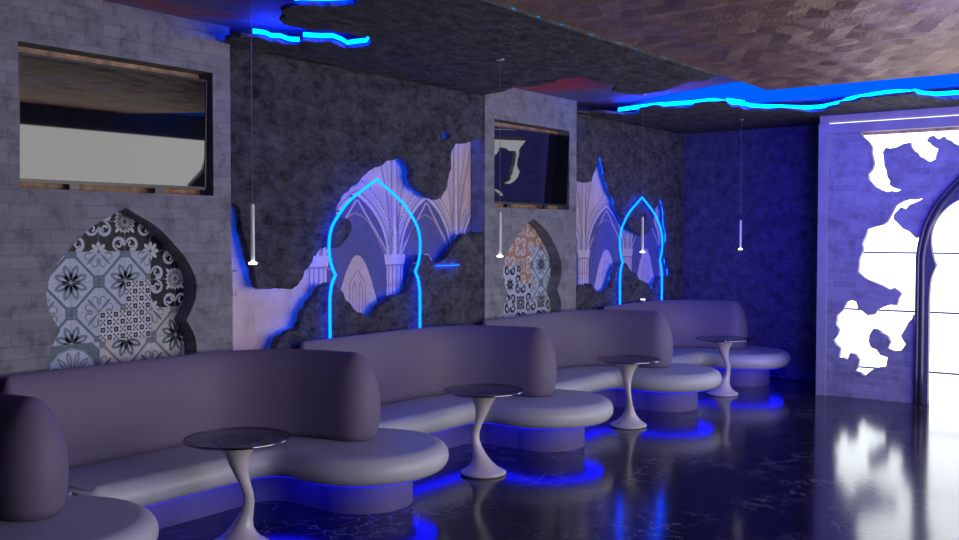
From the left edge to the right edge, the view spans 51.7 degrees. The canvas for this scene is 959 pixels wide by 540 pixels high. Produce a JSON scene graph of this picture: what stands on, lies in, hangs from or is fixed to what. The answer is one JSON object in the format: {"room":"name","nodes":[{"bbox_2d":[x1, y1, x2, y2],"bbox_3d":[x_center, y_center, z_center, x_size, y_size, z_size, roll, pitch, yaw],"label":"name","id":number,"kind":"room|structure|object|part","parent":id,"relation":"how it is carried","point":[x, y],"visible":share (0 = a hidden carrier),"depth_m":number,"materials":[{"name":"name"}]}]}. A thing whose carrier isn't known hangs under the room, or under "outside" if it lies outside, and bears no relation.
{"room":"entertainment venue","nodes":[
{"label":"entertainment venue","id":0,"kind":"room"},
{"bbox_2d":[0,0,231,391],"bbox_3d":[-2.145,-0.055,5.895,0.148,3.000,1.560,1,2,36],"label":"wall pier","id":1,"kind":"object","parent":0,"point":[38,227],"visible":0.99,"depth_m":5.70,"materials":[{"name":"grey brick"}]},
{"bbox_2d":[18,46,199,194],"bbox_3d":[-2.201,-0.861,5.906,0.009,0.830,1.320,1,2,36],"label":"trim board","id":2,"kind":"object","parent":1,"relation":"attached to","point":[20,49],"depth_m":5.87,"materials":[{"name":"wood"}]},
{"bbox_2d":[18,52,206,193],"bbox_3d":[-2.138,-0.828,5.860,0.064,0.736,1.232,2,3,38],"label":"television","id":3,"kind":"object","parent":1,"relation":"attached to","point":[81,123],"visible":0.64,"depth_m":5.79,"materials":[{"name":"black plastic"}]},
{"bbox_2d":[46,212,183,370],"bbox_3d":[-2.193,0.119,5.934,0.016,1.050,1.060,1,2,36],"label":"tile panel","id":4,"kind":"object","parent":1,"relation":"attached to","point":[116,295],"visible":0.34,"depth_m":5.93,"materials":[{"name":"patterned ceramic tile"},{"name":"grout"}]},
{"bbox_2d":[225,0,716,94],"bbox_3d":[0.001,-1.501,7.019,2.193,0.062,4.276,1,2,36],"label":"ceiling slab","id":5,"kind":"structure","parent":0,"point":[457,45],"depth_m":6.53,"materials":[{"name":"grey concrete"}]},
{"bbox_2d":[230,47,483,288],"bbox_3d":[-0.832,-0.692,7.621,0.108,1.603,2.808,1,2,36],"label":"panel","id":6,"kind":"object","parent":5,"relation":"hanging from","point":[317,130],"visible":0.98,"depth_m":7.08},
{"bbox_2d":[328,178,420,337],"bbox_3d":[-0.797,0.118,7.583,0.056,1.638,1.046,1,2,36],"label":"arch","id":7,"kind":"object","parent":6,"relation":"attached to","point":[376,179],"visible":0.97,"depth_m":7.41,"materials":[{"name":"plastic"}]},
{"bbox_2d":[496,58,503,256],"bbox_3d":[0.143,-0.779,6.911,0.060,1.378,0.060,1,2,36],"label":"pendant lamp","id":8,"kind":"object","parent":5,"relation":"hanging from","point":[497,59],"visible":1,"depth_m":6.92,"materials":[{"name":"metal"}]},
{"bbox_3d":[0.143,-0.253,6.930,0.021,0.300,0.021,1,2,36],"label":"rod","id":9,"kind":"part","parent":8,"relation":"part of","materials":[{"name":"white metal"}]},
{"bbox_2d":[640,94,646,252],"bbox_3d":[1.428,-0.840,8.652,0.060,1.378,0.060,1,2,36],"label":"pendant lamp","id":10,"kind":"object","parent":5,"relation":"hanging from","point":[642,218],"visible":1,"depth_m":8.66,"materials":[{"name":"metal"}]},
{"bbox_3d":[1.428,-0.313,8.670,0.021,0.300,0.021,1,2,36],"label":"rod","id":11,"kind":"part","parent":10,"relation":"part of","materials":[{"name":"white metal"}]},
{"bbox_2d":[471,88,576,320],"bbox_3d":[0.452,-0.177,9.415,0.148,3.000,1.568,1,2,36],"label":"wall pier","id":12,"kind":"object","parent":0,"point":[556,229],"visible":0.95,"depth_m":9.16,"materials":[{"name":"grey brick"}]},
{"bbox_2d":[494,122,557,209],"bbox_3d":[0.398,-0.983,9.429,0.009,0.830,1.320,1,2,36],"label":"trim board","id":13,"kind":"object","parent":12,"relation":"attached to","point":[495,123],"depth_m":9.45,"materials":[{"name":"wood"}]},
{"bbox_2d":[503,224,550,317],"bbox_3d":[0.407,-0.003,9.457,0.016,1.050,1.060,1,2,36],"label":"tile panel","id":14,"kind":"object","parent":12,"relation":"attached to","point":[527,264],"visible":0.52,"depth_m":9.52,"materials":[{"name":"patterned ceramic tile"},{"name":"grout"}]},
{"bbox_2d":[494,126,569,208],"bbox_3d":[0.465,-0.951,9.380,0.074,0.736,1.232,2,3,41],"label":"television","id":15,"kind":"object","parent":12,"relation":"attached to","point":[531,167],"visible":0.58,"depth_m":9.37,"materials":[{"name":"black plastic"}]},
{"bbox_2d":[102,0,958,111],"bbox_3d":[1.764,-1.542,4.364,8.800,0.080,15.200,1,2,36],"label":"ceiling","id":16,"kind":"structure","parent":0,"point":[239,15],"depth_m":6.58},
{"bbox_2d":[249,0,256,264],"bbox_3d":[-1.178,-0.777,5.119,0.060,1.498,0.060,1,2,36],"label":"pendant lamp","id":17,"kind":"object","parent":16,"relation":"hanging from","point":[252,209],"visible":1,"depth_m":5.13,"materials":[{"name":"white metal"}]},
{"bbox_3d":[-1.178,-0.929,5.114,0.003,1.178,0.003,1,2,36],"label":"cord","id":18,"kind":"part","parent":17,"relation":"part of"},
{"bbox_3d":[-1.178,-0.191,5.139,0.021,0.300,0.021,1,2,36],"label":"rod","id":19,"kind":"part","parent":17,"relation":"part of","materials":[{"name":"white metal"}]},
{"bbox_2d":[495,0,958,89],"bbox_3d":[1.562,-1.378,2.168,6.094,0.093,11.380,1,2,36],"label":"ceiling panel","id":20,"kind":"object","parent":16,"relation":"attached to","point":[764,44],"visible":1,"depth_m":6.21,"materials":[{"name":"brown wood"}]},
{"bbox_2d":[631,73,958,109],"bbox_3d":[4.549,-1.616,7.820,7.980,0.011,1.430,1,2,36],"label":"recessed light","id":21,"kind":"object","parent":16,"relation":"in","point":[749,93],"visible":0.48,"depth_m":9.13,"materials":[{"name":"blue plastic"}]},
{"bbox_2d":[157,378,958,539],"bbox_3d":[1.764,1.526,4.470,8.800,0.060,15.200,1,2,36],"label":"floor","id":22,"kind":"structure","parent":0,"point":[780,459],"depth_m":6.46,"materials":[{"name":"black stone"}]},
{"bbox_2d":[0,393,158,539],"bbox_3d":[-2.548,1.054,4.008,1.462,0.915,2.385,1,2,36],"label":"sofa","id":23,"kind":"object","parent":22,"relation":"on","point":[36,503],"visible":1,"depth_m":4.43,"materials":[{"name":"grey leather"}]},
{"bbox_3d":[-2.987,0.860,4.263,2.213,0.544,0.754,-1,2,-29],"label":"backrest","id":24,"kind":"part","parent":23,"relation":"part of","materials":[{"name":"grey leather"}]},
{"bbox_3d":[-2.497,1.222,4.083,1.462,0.166,2.213,1,2,36],"label":"seat","id":25,"kind":"part","parent":23,"relation":"part of","materials":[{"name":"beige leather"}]},
{"bbox_2d":[0,349,448,528],"bbox_3d":[-1.278,0.994,5.730,1.462,0.915,2.385,1,2,36],"label":"sofa","id":26,"kind":"object","parent":22,"relation":"on","point":[124,425],"visible":0.91,"depth_m":5.88,"materials":[{"name":"purple leather"}]},
{"bbox_3d":[-1.717,0.800,5.984,2.213,0.544,0.754,-1,2,-29],"label":"backrest","id":27,"kind":"part","parent":26,"relation":"part of","materials":[{"name":"grey leather"}]},
{"bbox_3d":[-1.227,1.162,5.805,1.462,0.166,2.213,1,2,36],"label":"seat","id":28,"kind":"part","parent":26,"relation":"part of","materials":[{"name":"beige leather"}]},
{"bbox_2d":[182,427,290,539],"bbox_3d":[-1.279,1.175,5.243,0.558,0.586,0.558,0,2,0],"label":"side table","id":29,"kind":"object","parent":22,"relation":"on","point":[237,449],"visible":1,"depth_m":5.22,"materials":[{"name":"white paint"}]},
{"bbox_2d":[270,232,482,348],"bbox_3d":[-0.717,0.528,7.817,0.111,1.661,2.426,1,2,36],"label":"panel","id":30,"kind":"object","parent":22,"relation":"on","point":[452,295],"visible":0.4,"depth_m":8.03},
{"bbox_2d":[299,325,612,451],"bbox_3d":[-0.032,0.935,7.419,1.462,0.915,2.385,1,2,36],"label":"sofa","id":31,"kind":"object","parent":22,"relation":"on","point":[412,368],"visible":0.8,"depth_m":7.71,"materials":[{"name":"grey leather"}]},
{"bbox_3d":[-0.470,0.741,7.673,2.213,0.544,0.754,-1,2,-29],"label":"backrest","id":32,"kind":"part","parent":31,"relation":"part of","materials":[{"name":"grey leather"}]},
{"bbox_3d":[0.019,1.103,7.494,1.462,0.166,2.213,1,2,36],"label":"seat","id":33,"kind":"part","parent":31,"relation":"part of","materials":[{"name":"beige leather"}]},
{"bbox_2d":[443,384,523,478],"bbox_3d":[0.029,1.119,6.856,0.558,0.586,0.558,0,2,0],"label":"side table","id":34,"kind":"object","parent":22,"relation":"on","point":[481,466],"visible":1,"depth_m":6.81,"materials":[{"name":"white paint"}]},
{"bbox_2d":[482,310,721,411],"bbox_3d":[1.238,0.876,9.140,1.462,0.915,2.385,1,2,36],"label":"sofa","id":35,"kind":"object","parent":22,"relation":"on","point":[577,337],"visible":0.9,"depth_m":9.53,"materials":[{"name":"grey leather"}]},
{"bbox_3d":[0.800,0.681,9.394,2.213,0.544,0.754,-1,2,-29],"label":"backrest","id":36,"kind":"part","parent":35,"relation":"part of","materials":[{"name":"grey leather"}]},
{"bbox_3d":[1.289,1.044,9.215,1.462,0.166,2.213,1,2,36],"label":"seat","id":37,"kind":"part","parent":35,"relation":"part of","materials":[{"name":"beige leather"}]},
{"bbox_2d":[596,355,660,428],"bbox_3d":[1.289,1.060,8.572,0.558,0.586,0.558,0,2,8],"label":"side table","id":38,"kind":"object","parent":22,"relation":"on","point":[629,419],"visible":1,"depth_m":8.51,"materials":[{"name":"white paint"}]},
{"bbox_2d":[576,263,681,309],"bbox_3d":[1.687,0.579,11.080,0.112,1.333,2.545,1,2,36],"label":"panel","id":39,"kind":"object","parent":22,"relation":"on","point":[633,289],"visible":0.28,"depth_m":10.87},
{"bbox_2d":[602,300,790,386],"bbox_3d":[2.437,0.819,10.765,1.462,0.915,2.205,1,2,36],"label":"sofa","id":40,"kind":"object","parent":22,"relation":"on","point":[688,320],"visible":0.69,"depth_m":11.09,"materials":[{"name":"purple leather"}]},
{"bbox_3d":[2.014,0.625,11.013,2.046,0.544,0.733,-1,2,-27],"label":"backrest","id":41,"kind":"part","parent":40,"relation":"part of","materials":[{"name":"grey leather"}]},
{"bbox_3d":[2.488,0.987,10.840,1.462,0.166,2.033,1,2,36],"label":"seat","id":42,"kind":"part","parent":40,"relation":"part of","materials":[{"name":"beige leather"}]},
{"bbox_2d":[695,336,750,396],"bbox_3d":[2.523,1.001,10.270,0.558,0.586,0.558,0,2,0],"label":"side table","id":43,"kind":"object","parent":22,"relation":"on","point":[723,343],"visible":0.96,"depth_m":10.22,"materials":[{"name":"white paint"}]},
{"bbox_2d":[577,105,596,110],"bbox_3d":[-1.888,-0.077,6.550,0.188,3.000,14.300,1,2,36],"label":"wall","id":44,"kind":"structure","parent":0,"point":[580,108],"depth_m":10.39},
{"bbox_2d":[231,132,470,350],"bbox_3d":[-0.911,-0.307,7.692,0.015,2.380,2.806,1,2,36],"label":"wall mural","id":45,"kind":"object","parent":44,"relation":"attached to","point":[373,263],"visible":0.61,"depth_m":7.77,"materials":[{"name":"paint"}]},
{"bbox_2d":[576,159,666,291],"bbox_3d":[1.606,-0.426,11.104,0.015,2.380,2.526,1,2,36],"label":"wall mural","id":46,"kind":"object","parent":44,"relation":"attached to","point":[598,224],"visible":0.41,"depth_m":10.75,"materials":[{"name":"paint"}]},
{"bbox_2d":[577,89,958,133],"bbox_3d":[4.954,-1.560,8.596,8.292,0.071,2.544,1,2,36],"label":"ceiling slab","id":47,"kind":"structure","parent":0,"point":[711,114],"depth_m":9.88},
{"bbox_2d":[576,114,683,275],"bbox_3d":[1.689,-0.753,11.037,0.110,1.717,2.538,1,2,36],"label":"panel","id":48,"kind":"object","parent":47,"relation":"attached to","point":[636,161],"visible":0.96,"depth_m":11.11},
{"bbox_2d":[617,197,662,303],"bbox_3d":[1.804,-0.005,11.107,0.056,1.638,1.046,1,2,36],"label":"arch","id":49,"kind":"object","parent":48,"relation":"attached to","point":[639,200],"visible":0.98,"depth_m":10.96,"materials":[{"name":"plastic"}]},
{"bbox_2d":[738,119,744,249],"bbox_3d":[2.763,-0.903,10.462,0.060,1.378,0.060,1,2,36],"label":"pendant lamp","id":50,"kind":"object","parent":47,"relation":"hanging from","point":[740,235],"visible":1,"depth_m":10.47,"materials":[{"name":"metal"}]},
{"bbox_3d":[2.763,-0.376,10.480,0.021,0.300,0.021,1,2,36],"label":"rod","id":51,"kind":"part","parent":50,"relation":"part of","materials":[{"name":"white metal"}]},
{"bbox_2d":[681,109,910,381],"bbox_3d":[3.489,-0.246,11.393,2.710,3.000,0.117,1,2,36],"label":"wall","id":52,"kind":"structure","parent":0,"point":[768,181],"depth_m":11.50,"materials":[{"name":"blue paint"}]},
{"bbox_2d":[826,132,958,402],"bbox_3d":[6.081,0.013,8.399,6.155,2.690,0.070,1,2,36],"label":"brick wall","id":53,"kind":"structure","parent":0,"point":[856,206],"depth_m":9.95,"materials":[{"name":"grey brick"}]},
{"bbox_2d":[816,124,828,395],"bbox_3d":[3.568,-0.101,10.256,0.093,2.790,0.140,1,2,36],"label":"trim","id":54,"kind":"structure","parent":53,"relation":"attached to","point":[823,158],"depth_m":10.20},
{"bbox_2d":[820,106,958,124],"bbox_3d":[6.055,-1.477,8.392,6.250,0.090,0.110,1,2,36],"label":"trim","id":55,"kind":"structure","parent":53,"relation":"attached to","point":[944,111],"depth_m":9.79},
{"bbox_2d":[828,115,958,133],"bbox_3d":[6.083,-1.382,8.356,6.157,0.098,0.140,1,2,36],"label":"trim","id":56,"kind":"structure","parent":53,"relation":"attached to","point":[945,121],"depth_m":9.74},
{"bbox_2d":[829,115,957,123],"bbox_3d":[6.055,-1.434,8.318,6.140,0.007,0.008,1,2,36],"label":"light strip","id":57,"kind":"object","parent":53,"relation":"attached to","point":[949,115],"visible":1,"depth_m":9.76,"materials":[{"name":"white plastic"}]},
{"bbox_2d":[835,130,958,404],"bbox_3d":[4.998,-0.050,9.352,3.450,2.750,0.050,1,2,36],"label":"window","id":58,"kind":"structure","parent":53,"relation":"in","point":[888,257],"depth_m":9.90,"materials":[{"name":"white glass"}]},
{"bbox_2d":[863,127,958,135],"bbox_3d":[6.125,-1.328,8.408,6.130,0.040,0.050,1,2,36],"label":"trim","id":59,"kind":"structure","parent":53,"relation":"attached to","point":[950,128],"depth_m":9.75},
{"bbox_2d":[913,176,958,404],"bbox_3d":[4.864,0.076,9.274,1.454,2.503,0.112,1,2,36],"label":"door frame","id":60,"kind":"structure","parent":53,"relation":"in","point":[926,264],"depth_m":9.63,"materials":[{"name":"brown metal"}]}
]}

